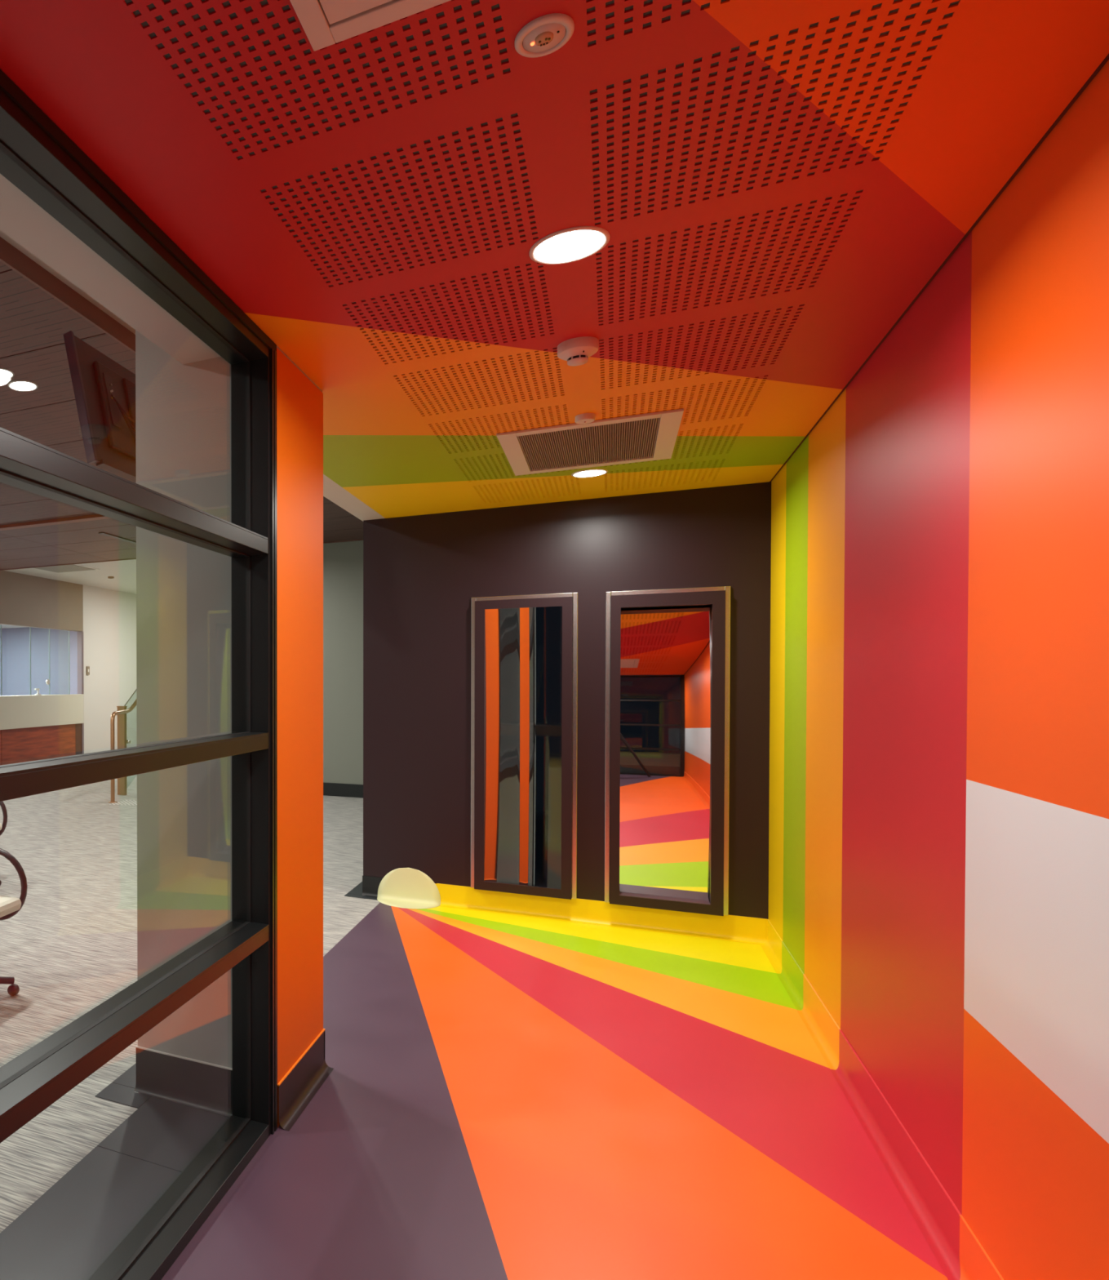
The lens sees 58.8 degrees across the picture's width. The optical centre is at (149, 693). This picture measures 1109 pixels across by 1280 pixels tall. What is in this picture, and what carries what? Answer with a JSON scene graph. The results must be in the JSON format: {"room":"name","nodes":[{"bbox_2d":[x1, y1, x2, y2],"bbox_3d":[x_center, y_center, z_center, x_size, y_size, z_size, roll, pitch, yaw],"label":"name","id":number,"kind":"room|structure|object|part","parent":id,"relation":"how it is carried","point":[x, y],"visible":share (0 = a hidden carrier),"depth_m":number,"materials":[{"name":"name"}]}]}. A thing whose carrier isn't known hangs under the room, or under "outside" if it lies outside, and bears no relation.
{"room":"office corridor","nodes":[
{"label":"office corridor","id":0,"kind":"room"},
{"bbox_2d":[0,624,26,628],"bbox_3d":[-3.976,-1.434,16.136,2.690,0.050,5.500,0,1,29],"label":"ceiling","id":1,"kind":"structure","parent":0,"point":[4,626],"depth_m":18.19,"materials":[{"name":"grey paint"}]},
{"bbox_2d":[0,626,77,695],"bbox_3d":[-3.973,-0.424,16.150,2.690,3.650,5.500,0,1,29],"label":"wall","id":2,"kind":"structure","parent":0,"point":[15,658],"depth_m":18.34,"materials":[{"name":"blue"}]},
{"bbox_2d":[0,570,83,631],"bbox_3d":[-2.740,-1.755,15.435,0.150,0.975,5.270,0,1,29],"label":"bulkhead","id":3,"kind":"object","parent":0,"point":[25,600],"visible":1,"depth_m":16.36,"materials":[{"name":"white paint"}]},
{"bbox_2d":[0,230,136,594],"bbox_3d":[-1.243,-2.216,9.490,8.470,0.100,21.500,0,1,29],"label":"ceiling","id":4,"kind":"structure","parent":0,"point":[124,571],"depth_m":15.61,"materials":[{"name":"grey paint"}]},
{"bbox_2d":[34,564,99,573],"bbox_3d":[-1.548,-2.235,15.076,0.940,0.012,0.940,0,1,29],"label":"ceiling vent","id":5,"kind":"object","parent":4,"relation":"in","point":[75,567],"visible":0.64,"depth_m":15.07,"materials":[{"name":"grey metal"}]},
{"bbox_2d":[0,236,363,570],"bbox_3d":[-3.104,-2.053,6.555,6.834,0.135,14.560,0,1,29],"label":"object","id":6,"kind":"structure","parent":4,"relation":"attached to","point":[37,308],"depth_m":5.94,"materials":[{"name":"brown wood"}]},
{"bbox_2d":[0,368,13,379],"bbox_3d":[-0.952,-2.007,5.295,0.194,0.006,0.194,0,1,29],"label":"recessed light","id":7,"kind":"object","parent":6,"relation":"attached to","point":[5,374],"visible":1,"depth_m":5.30,"materials":[{"name":"white plastic"}]},
{"bbox_2d":[0,369,12,378],"bbox_3d":[-0.952,-2.006,5.295,0.170,0.001,0.170,0,1,29],"label":"diffuser","id":8,"kind":"object","parent":7,"relation":"attached to","point":[4,374],"depth_m":5.30,"materials":[{"name":"white plastic"}]},
{"bbox_2d":[8,380,37,391],"bbox_3d":[-0.832,-2.010,5.514,0.194,0.006,0.194,0,1,29],"label":"recessed light","id":9,"kind":"object","parent":6,"relation":"attached to","point":[19,385],"visible":1,"depth_m":5.50,"materials":[{"name":"white plastic"}]},
{"bbox_2d":[62,330,136,482],"bbox_3d":[-0.071,-1.590,4.850,0.297,0.833,1.269,0,1,26],"label":"television","id":10,"kind":"object","parent":6,"relation":"hanging from","point":[104,390],"visible":0.48,"depth_m":4.43,"materials":[{"name":"grey plastic"}]},
{"bbox_3d":[-0.202,-1.560,4.491,0.006,0.290,0.080,-13,-6,28],"label":"connector panel","id":11,"kind":"part","parent":10,"relation":"part of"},
{"bbox_3d":[-0.025,-1.527,4.834,0.030,0.480,0.930,-13,-6,28],"label":"casing","id":12,"kind":"part","parent":10,"relation":"part of","materials":[{"name":"black plastic"}]},
{"bbox_3d":[0.053,-1.562,4.944,0.015,0.380,0.680,-13,-6,28],"label":"mount plate","id":13,"kind":"part","parent":10,"relation":"part of","materials":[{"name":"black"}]},
{"bbox_2d":[98,532,136,544],"bbox_3d":[-0.397,-2.088,11.366,0.070,0.012,1.000,0,1,29],"label":"diffuser","id":14,"kind":"object","parent":6,"relation":"attached to","point":[101,533],"visible":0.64,"depth_m":11.26,"materials":[{"name":"black plastic"}]},
{"bbox_2d":[83,585,137,753],"bbox_3d":[-4.894,-0.358,11.522,0.150,3.650,21.500,0,1,29],"label":"wall","id":15,"kind":"structure","parent":0,"point":[109,616],"depth_m":18.59,"materials":[{"name":"grey paint"}]},
{"bbox_2d":[86,666,89,675],"bbox_3d":[-1.310,-0.480,17.858,0.026,0.180,0.100,0,1,29],"label":"wall switch","id":16,"kind":"object","parent":15,"relation":"attached to","point":[87,667],"visible":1,"depth_m":17.84,"materials":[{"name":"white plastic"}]},
{"bbox_2d":[0,68,221,364],"bbox_3d":[-1.189,-1.624,0.554,0.230,0.840,5.870,0,1,29],"label":"bulkhead","id":17,"kind":"object","parent":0,"point":[22,220],"visible":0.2,"depth_m":2.46,"materials":[{"name":"grey paint"}]},
{"bbox_2d":[135,329,323,1127],"bbox_3d":[0.331,-0.262,3.393,0.583,3.650,0.550,0,1,29],"label":"wall","id":18,"kind":"structure","parent":0,"point":[183,411],"depth_m":3.21,"materials":[{"name":"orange paint"}]},
{"bbox_2d":[0,69,277,1279],"bbox_3d":[-0.430,0.185,1.556,0.150,2.810,3.410,0,1,29],"label":"window","id":19,"kind":"structure","parent":18,"relation":"in","point":[37,157],"depth_m":2.49,"materials":[{"name":"black metal"}]},
{"bbox_3d":[-0.445,1.569,1.549,0.142,0.042,3.345,0,1,29],"label":"sill","id":20,"kind":"part","parent":19,"relation":"part of","materials":[{"name":"black metal"}]},
{"bbox_2d":[133,1028,333,1130],"bbox_3d":[0.346,1.476,3.394,0.632,0.174,0.592,0,1,29],"label":"baseboard","id":21,"kind":"structure","parent":18,"relation":"attached to","point":[200,1085],"depth_m":3.22,"materials":[{"name":"plastic"}]},
{"bbox_3d":[0.128,1.480,3.198,0.440,0.171,0.038,0,1,29],"label":"skirting","id":22,"kind":"part","parent":21,"relation":"part of","materials":[{"name":"grey plastic"}]},
{"bbox_3d":[0.615,1.486,3.267,0.038,0.154,0.556,0,1,29],"label":"skirting","id":23,"kind":"part","parent":21,"relation":"part of","materials":[{"name":"plastic"}]},
{"bbox_2d":[323,540,363,784],"bbox_3d":[2.708,-0.384,11.827,3.365,3.650,0.150,0,1,29],"label":"wall","id":24,"kind":"structure","parent":0,"point":[343,562],"depth_m":11.75,"materials":[{"name":"grey paint"}]},
{"bbox_2d":[323,782,363,797],"bbox_3d":[2.669,1.352,11.775,3.360,0.180,0.025,0,1,29],"label":"baseboard","id":25,"kind":"structure","parent":24,"relation":"attached to","point":[351,790],"depth_m":11.75,"materials":[{"name":"grey plastic"}]},
{"bbox_2d":[0,774,948,1279],"bbox_3d":[-1.377,1.542,9.621,13.340,0.122,21.500,0,1,29],"label":"floor","id":26,"kind":"structure","parent":0,"point":[504,1096],"depth_m":3.10,"materials":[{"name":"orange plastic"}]},
{"bbox_2d":[0,800,7,885],"bbox_3d":[-1.506,1.017,6.572,0.647,1.015,0.658,0,1,34],"label":"office chair","id":27,"kind":"object","parent":26,"relation":"on","point":[2,828],"visible":0.97,"depth_m":6.67,"materials":[{"name":"black plastic"}]},
{"bbox_3d":[-1.302,0.976,6.784,0.409,0.400,0.078,0,1,34],"label":"armrest","id":28,"kind":"part","parent":27,"relation":"part of","materials":[{"name":"black plastic"}]},
{"bbox_2d":[0,848,27,995],"bbox_3d":[-0.994,1.048,4.222,0.647,1.015,0.658,0,1,26],"label":"office chair","id":29,"kind":"object","parent":26,"relation":"on","point":[10,906],"visible":1,"depth_m":4.32,"materials":[{"name":"beige fabric"}]},
{"bbox_3d":[-0.834,1.459,4.274,0.295,0.078,0.038,-1,1,-24],"label":"leg","id":30,"kind":"part","parent":29,"relation":"part of","materials":[{"name":"black plastic"}]},
{"bbox_3d":[-0.968,1.081,4.210,0.480,0.070,0.480,0,1,26],"label":"seat","id":31,"kind":"part","parent":29,"relation":"part of","materials":[{"name":"beige fabric"}]},
{"bbox_3d":[-0.824,1.007,4.461,0.409,0.400,0.078,0,1,26],"label":"armrest","id":32,"kind":"part","parent":29,"relation":"part of","materials":[{"name":"black plastic"}]},
{"bbox_2d":[0,631,84,765],"bbox_3d":[-2.877,0.071,15.564,0.700,2.670,5.215,0,1,29],"label":"wall","id":33,"kind":"structure","parent":26,"relation":"on","point":[33,727],"depth_m":16.38,"materials":[{"name":"white paint"}]},
{"bbox_3d":[-3.336,1.051,14.288,0.130,0.748,2.410,0,1,29],"label":"timber panel","id":34,"kind":"part","parent":33,"relation":"part of","materials":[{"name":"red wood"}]},
{"bbox_2d":[0,624,70,695],"bbox_3d":[-2.790,-0.600,15.274,0.017,1.300,4.708,0,1,29],"label":"screen","id":35,"kind":"object","parent":33,"relation":"on","point":[1,624],"visible":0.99,"depth_m":16.17,"materials":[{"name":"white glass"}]},
{"bbox_2d":[34,688,40,695],"bbox_3d":[-2.167,-0.028,16.254,0.120,0.130,0.150,0,1,29],"label":"phone stand","id":36,"kind":"object","parent":33,"relation":"on","point":[37,689],"visible":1,"depth_m":16.23,"materials":[{"name":"white plastic"}]},
{"bbox_3d":[-2.174,1.019,16.405,0.130,0.748,2.400,0,1,29],"label":"timber panel","id":37,"kind":"part","parent":33,"relation":"part of","materials":[{"name":"red wood"}]},
{"bbox_3d":[-1.535,1.000,17.622,0.120,0.748,0.250,0,1,29],"label":"panel","id":38,"kind":"part","parent":33,"relation":"part of","materials":[{"name":"wood"}]},
{"bbox_3d":[-1.459,0.037,17.720,0.112,2.670,0.070,0,1,29],"label":"post","id":39,"kind":"part","parent":33,"relation":"part of","materials":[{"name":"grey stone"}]},
{"bbox_2d":[116,706,127,795],"bbox_3d":[-0.397,0.815,11.993,0.130,1.265,0.070,0,1,29],"label":"newel post","id":40,"kind":"object","parent":26,"relation":"on","point":[122,718],"visible":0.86,"depth_m":11.96,"materials":[{"name":"brown wood"}]},
{"bbox_2d":[124,689,136,743],"bbox_3d":[0.019,0.280,12.674,0.061,2.215,1.499,0,1,29],"label":"glass balustrade","id":41,"kind":"object","parent":40,"relation":"attached to","point":[127,741],"visible":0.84,"depth_m":12.07,"materials":[{"name":"clear glass"}]},
{"bbox_2d":[108,699,136,803],"bbox_3d":[-0.169,0.459,12.105,0.163,1.972,1.984,0,1,22],"label":"handrail","id":42,"kind":"object","parent":26,"relation":"on","point":[134,704],"visible":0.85,"depth_m":11.22,"materials":[{"name":"brown metal"}]},
{"bbox_2d":[109,800,137,805],"bbox_3d":[-0.111,1.454,11.179,0.790,0.008,0.433,0,1,11],"label":"studs","id":43,"kind":"object","parent":26,"relation":"on","point":[126,800],"visible":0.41,"depth_m":11.17,"materials":[{"name":"white plastic"}]},
{"bbox_2d":[377,867,440,909],"bbox_3d":[1.841,1.399,6.068,0.450,0.245,0.220,0,1,29],"label":"disc","id":44,"kind":"object","parent":26,"relation":"on","point":[402,887],"visible":1,"depth_m":6.15,"materials":[{"name":"beige plastic"}]},
{"bbox_2d":[0,0,1108,519],"bbox_3d":[1.053,-1.255,2.683,2.525,0.030,6.850,0,1,29],"label":"ceiling","id":45,"kind":"structure","parent":0,"point":[775,185],"depth_m":2.04,"materials":[{"name":"paint"}]},
{"bbox_3d":[0.318,-1.224,1.547,0.596,0.004,0.596,0,1,29],"label":"perforated panel","id":46,"kind":"part","parent":45,"relation":"part of","materials":[{"name":"paint"}]},
{"bbox_2d":[289,0,450,51],"bbox_3d":[0.417,-1.208,0.985,0.770,0.014,0.954,0,1,29],"label":"ceiling access panel","id":47,"kind":"object","parent":45,"relation":"attached to","point":[325,23],"visible":1,"depth_m":1.50,"materials":[{"name":"white plastic"}]},
{"bbox_3d":[0.098,-1.209,1.160,0.042,0.014,0.954,0,1,29],"label":"frame rail","id":48,"kind":"part","parent":47,"relation":"part of","materials":[{"name":"white plastic"}]},
{"bbox_3d":[0.417,-1.207,0.985,0.680,0.009,0.858,0,1,29],"label":"infill panel","id":49,"kind":"part","parent":47,"relation":"part of","materials":[{"name":"white plastic"}]},
{"bbox_3d":[0.636,-1.214,1.385,0.686,0.014,0.042,0,1,29],"label":"frame rail","id":50,"kind":"part","parent":47,"relation":"part of","materials":[{"name":"white plastic"}]},
{"bbox_3d":[0.662,-1.233,2.174,0.596,0.004,0.596,0,1,29],"label":"perforated panel","id":51,"kind":"part","parent":45,"relation":"part of","materials":[{"name":"paint"}]},
{"bbox_3d":[1.006,-1.243,2.801,0.596,0.004,0.596,0,1,29],"label":"perforated panel","id":52,"kind":"part","parent":45,"relation":"part of","materials":[{"name":"paint"}]},
{"bbox_3d":[1.350,-1.252,3.428,0.596,0.004,0.596,0,1,29],"label":"perforated panel","id":53,"kind":"part","parent":45,"relation":"part of","materials":[{"name":"paint"}]},
{"bbox_3d":[1.695,-1.262,4.056,0.596,0.004,0.596,0,1,29],"label":"perforated panel","id":54,"kind":"part","parent":45,"relation":"part of","materials":[{"name":"paint"}]},
{"bbox_3d":[2.039,-1.272,4.683,0.596,0.004,0.596,0,1,29],"label":"perforated panel","id":55,"kind":"part","parent":45,"relation":"part of","materials":[{"name":"paint"}]},
{"bbox_3d":[2.383,-1.281,5.310,0.596,0.004,0.596,0,1,29],"label":"perforated panel","id":56,"kind":"part","parent":45,"relation":"part of","materials":[{"name":"paint"}]},
{"bbox_2d":[515,13,574,57],"bbox_3d":[0.733,-1.217,1.566,0.101,0.013,0.101,0,1,29],"label":"smoke detector","id":57,"kind":"object","parent":45,"relation":"in","point":[544,35],"visible":1,"depth_m":1.56,"materials":[{"name":"white plastic"}]},
{"bbox_3d":[0.733,-1.219,1.566,0.073,0.004,0.073,0,1,29],"label":"plate","id":58,"kind":"part","parent":57,"relation":"part of","materials":[{"name":"white plastic"}]},
{"bbox_2d":[529,226,610,264],"bbox_3d":[1.156,-1.232,2.324,0.200,0.006,0.200,0,1,29],"label":"recessed light","id":59,"kind":"object","parent":45,"relation":"in","point":[569,245],"visible":1,"depth_m":2.32,"materials":[{"name":"white plastic"}]},
{"bbox_2d":[557,336,599,365],"bbox_3d":[1.526,-1.211,3.006,0.132,0.069,0.132,0,1,29],"label":"smoke detector","id":60,"kind":"object","parent":45,"relation":"attached to","point":[577,351],"visible":1,"depth_m":2.97,"materials":[{"name":"white plastic"}]},
{"bbox_2d":[575,413,595,423],"bbox_3d":[1.974,-1.243,3.821,0.082,0.029,0.082,0,1,29],"label":"sensor","id":61,"kind":"object","parent":45,"relation":"attached to","point":[585,418],"visible":1,"depth_m":3.80,"materials":[{"name":"white plastic"}]},
{"bbox_2d":[571,468,608,477],"bbox_3d":[2.542,-1.271,4.871,0.188,0.006,0.188,0,1,29],"label":"recessed light","id":62,"kind":"object","parent":45,"relation":"in","point":[595,472],"visible":1,"depth_m":4.86,"materials":[{"name":"white plastic"}]},
{"bbox_2d":[573,470,605,476],"bbox_3d":[2.542,-1.270,4.871,0.164,0.001,0.164,0,1,29],"label":"diffuser","id":63,"kind":"object","parent":62,"relation":"attached to","point":[592,473],"depth_m":4.88,"materials":[{"name":"white plastic"}]},
{"bbox_2d":[496,408,684,475],"bbox_3d":[2.238,-1.259,4.303,0.770,0.012,0.910,0,1,29],"label":"ceiling vent","id":64,"kind":"object","parent":45,"relation":"in","point":[647,437],"visible":1,"depth_m":4.25,"materials":[{"name":"white plastic"}]},
{"bbox_3d":[1.938,-1.261,4.467,0.085,0.012,0.910,0,1,29],"label":"frame rail","id":65,"kind":"part","parent":64,"relation":"part of","materials":[{"name":"white plastic"}]},
{"bbox_3d":[2.238,-1.260,4.303,0.593,0.008,0.790,0,1,29],"label":"grille blade","id":66,"kind":"part","parent":64,"relation":"part of","materials":[{"name":"silver metal"}]},
{"bbox_3d":[2.034,-1.254,3.930,0.600,0.012,0.060,0,1,29],"label":"frame rail","id":67,"kind":"part","parent":64,"relation":"part of","materials":[{"name":"white plastic"}]},
{"bbox_3d":[2.238,-1.265,4.302,0.600,0.001,0.790,0,1,29],"label":"plate","id":68,"kind":"part","parent":64,"relation":"part of","materials":[{"name":"grey metal"}]},
{"bbox_3d":[2.443,-1.265,4.675,0.600,0.012,0.060,0,1,29],"label":"frame rail","id":69,"kind":"part","parent":64,"relation":"part of","materials":[{"name":"white plastic"}]},
{"bbox_3d":[2.538,-1.258,4.138,0.085,0.012,0.910,0,1,29],"label":"frame rail","id":70,"kind":"part","parent":64,"relation":"part of","materials":[{"name":"white plastic"}]},
{"bbox_3d":[0.945,-1.221,1.203,0.596,0.004,0.596,0,1,29],"label":"perforated panel","id":71,"kind":"part","parent":45,"relation":"part of","materials":[{"name":"paint"}]},
{"bbox_3d":[3.010,-1.278,4.965,0.596,0.004,0.596,0,1,29],"label":"perforated panel","id":72,"kind":"part","parent":45,"relation":"part of","materials":[{"name":"paint"}]},
{"bbox_3d":[2.666,-1.269,4.338,0.596,0.004,0.596,0,1,29],"label":"perforated panel","id":73,"kind":"part","parent":45,"relation":"part of","materials":[{"name":"paint"}]},
{"bbox_3d":[2.322,-1.259,3.711,0.596,0.004,0.596,0,1,29],"label":"perforated panel","id":74,"kind":"part","parent":45,"relation":"part of","materials":[{"name":"paint"}]},
{"bbox_3d":[1.978,-1.250,3.084,0.596,0.004,0.596,0,1,29],"label":"perforated panel","id":75,"kind":"part","parent":45,"relation":"part of","materials":[{"name":"paint"}]},
{"bbox_3d":[1.633,-1.240,2.457,0.596,0.004,0.596,0,1,29],"label":"perforated panel","id":76,"kind":"part","parent":45,"relation":"part of","materials":[{"name":"paint"}]},
{"bbox_3d":[1.289,-1.230,1.830,0.596,0.004,0.596,0,1,29],"label":"perforated panel","id":77,"kind":"part","parent":45,"relation":"part of","materials":[{"name":"paint"}]},
{"bbox_2d":[363,481,771,919],"bbox_3d":[2.785,0.084,5.745,2.625,3.120,0.150,0,1,29],"label":"wall","id":78,"kind":"structure","parent":0,"point":[422,574],"depth_m":5.72,"materials":[{"name":"black paint"}]},
{"bbox_2d":[323,494,363,520],"bbox_3d":[2.168,-1.727,7.346,0.012,0.840,8.190,0,1,29],"label":"trim","id":79,"kind":"structure","parent":78,"relation":"attached to","point":[323,495],"depth_m":5.83,"materials":[{"name":"grey paint"}]},
{"bbox_2d":[471,592,577,899],"bbox_3d":[2.546,0.352,5.758,0.668,2.045,0.066,0,1,29],"label":"mirror","id":80,"kind":"object","parent":78,"relation":"attached to","point":[524,648],"visible":1,"depth_m":5.76,"materials":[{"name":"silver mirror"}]},
{"bbox_3d":[2.307,0.363,5.889,0.064,2.010,0.066,0,1,29],"label":"frame rail","id":81,"kind":"part","parent":80,"relation":"part of","materials":[{"name":"black paint"}]},
{"bbox_3d":[2.550,1.339,5.770,0.483,0.060,0.066,0,1,29],"label":"frame rail","id":82,"kind":"part","parent":80,"relation":"part of","materials":[{"name":"black paint"}]},
{"bbox_3d":[2.544,-0.611,5.744,0.483,0.060,0.066,0,1,29],"label":"frame rail","id":83,"kind":"part","parent":80,"relation":"part of","materials":[{"name":"black paint"}]},
{"bbox_3d":[2.786,0.365,5.626,0.061,2.010,0.066,0,1,29],"label":"frame rail","id":84,"kind":"part","parent":80,"relation":"part of","materials":[{"name":"black paint"}]},
{"bbox_2d":[361,875,768,944],"bbox_3d":[2.674,1.448,5.716,2.480,0.151,0.044,0,1,29],"label":"baseboard","id":85,"kind":"structure","parent":78,"relation":"attached to","point":[735,928],"depth_m":5.56,"materials":[{"name":"yellow plastic"}]},
{"bbox_3d":[1.757,1.445,6.217,0.390,0.149,0.040,0,1,29],"label":"skirting","id":86,"kind":"part","parent":85,"relation":"part of","materials":[{"name":"grey plastic"}]},
{"bbox_2d":[604,586,730,915],"bbox_3d":[3.314,0.357,5.421,0.677,2.040,0.214,0,1,29],"label":"mirror","id":87,"kind":"object","parent":78,"relation":"attached to","point":[667,740],"visible":1,"depth_m":5.37,"materials":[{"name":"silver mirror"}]},
{"bbox_3d":[3.032,0.369,5.491,0.056,2.005,0.066,0,1,29],"label":"frame rail","id":88,"kind":"part","parent":87,"relation":"part of","materials":[{"name":"black metal"}]},
{"bbox_3d":[3.291,1.310,5.398,0.494,0.004,0.125,0,1,29],"label":"sill plate","id":89,"kind":"part","parent":87,"relation":"part of","materials":[{"name":"grey"}]},
{"bbox_3d":[3.276,1.343,5.372,0.494,0.060,0.066,0,1,29],"label":"frame rail","id":90,"kind":"part","parent":87,"relation":"part of","materials":[{"name":"black paint"}]},
{"bbox_3d":[3.271,-0.592,5.345,0.494,0.080,0.066,0,1,29],"label":"frame rail","id":91,"kind":"part","parent":87,"relation":"part of","materials":[{"name":"black paint"}]},
{"bbox_3d":[3.519,0.371,5.224,0.067,2.005,0.066,0,1,29],"label":"frame rail","id":92,"kind":"part","parent":87,"relation":"part of","materials":[{"name":"black paint"}]},
{"bbox_2d":[768,59,1108,1279],"bbox_3d":[2.222,0.134,2.148,0.150,3.120,7.000,0,1,29],"label":"wall","id":93,"kind":"structure","parent":0,"point":[939,807],"depth_m":2.22,"materials":[{"name":"paint"}]},
{"bbox_2d":[760,919,1004,1279],"bbox_3d":[2.105,1.498,2.147,0.044,0.151,6.850,0,1,29],"label":"baseboard","id":94,"kind":"structure","parent":93,"relation":"attached to","point":[958,1251],"depth_m":2.84,"materials":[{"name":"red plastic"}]},
{"bbox_3d":[3.603,1.458,4.881,0.040,0.149,0.615,0,1,29],"label":"skirting","id":95,"kind":"part","parent":94,"relation":"part of","materials":[{"name":"yellow plastic"}]},
{"bbox_3d":[3.342,1.465,4.405,0.040,0.149,0.700,0,1,29],"label":"skirting","id":96,"kind":"part","parent":94,"relation":"part of","materials":[{"name":"green plastic"}]},
{"bbox_3d":[3.026,1.474,3.829,0.040,0.149,0.815,0,1,29],"label":"skirting","id":97,"kind":"part","parent":94,"relation":"part of","materials":[{"name":"orange plastic"}]},
{"bbox_3d":[2.507,1.488,2.884,0.040,0.149,1.459,0,1,29],"label":"skirting","id":98,"kind":"part","parent":94,"relation":"part of","materials":[{"name":"plastic"}]},
{"bbox_3d":[1.322,1.521,0.726,0.040,0.149,3.605,0,1,29],"label":"skirting","id":99,"kind":"part","parent":94,"relation":"part of","materials":[{"name":"orange paint"}]}
]}

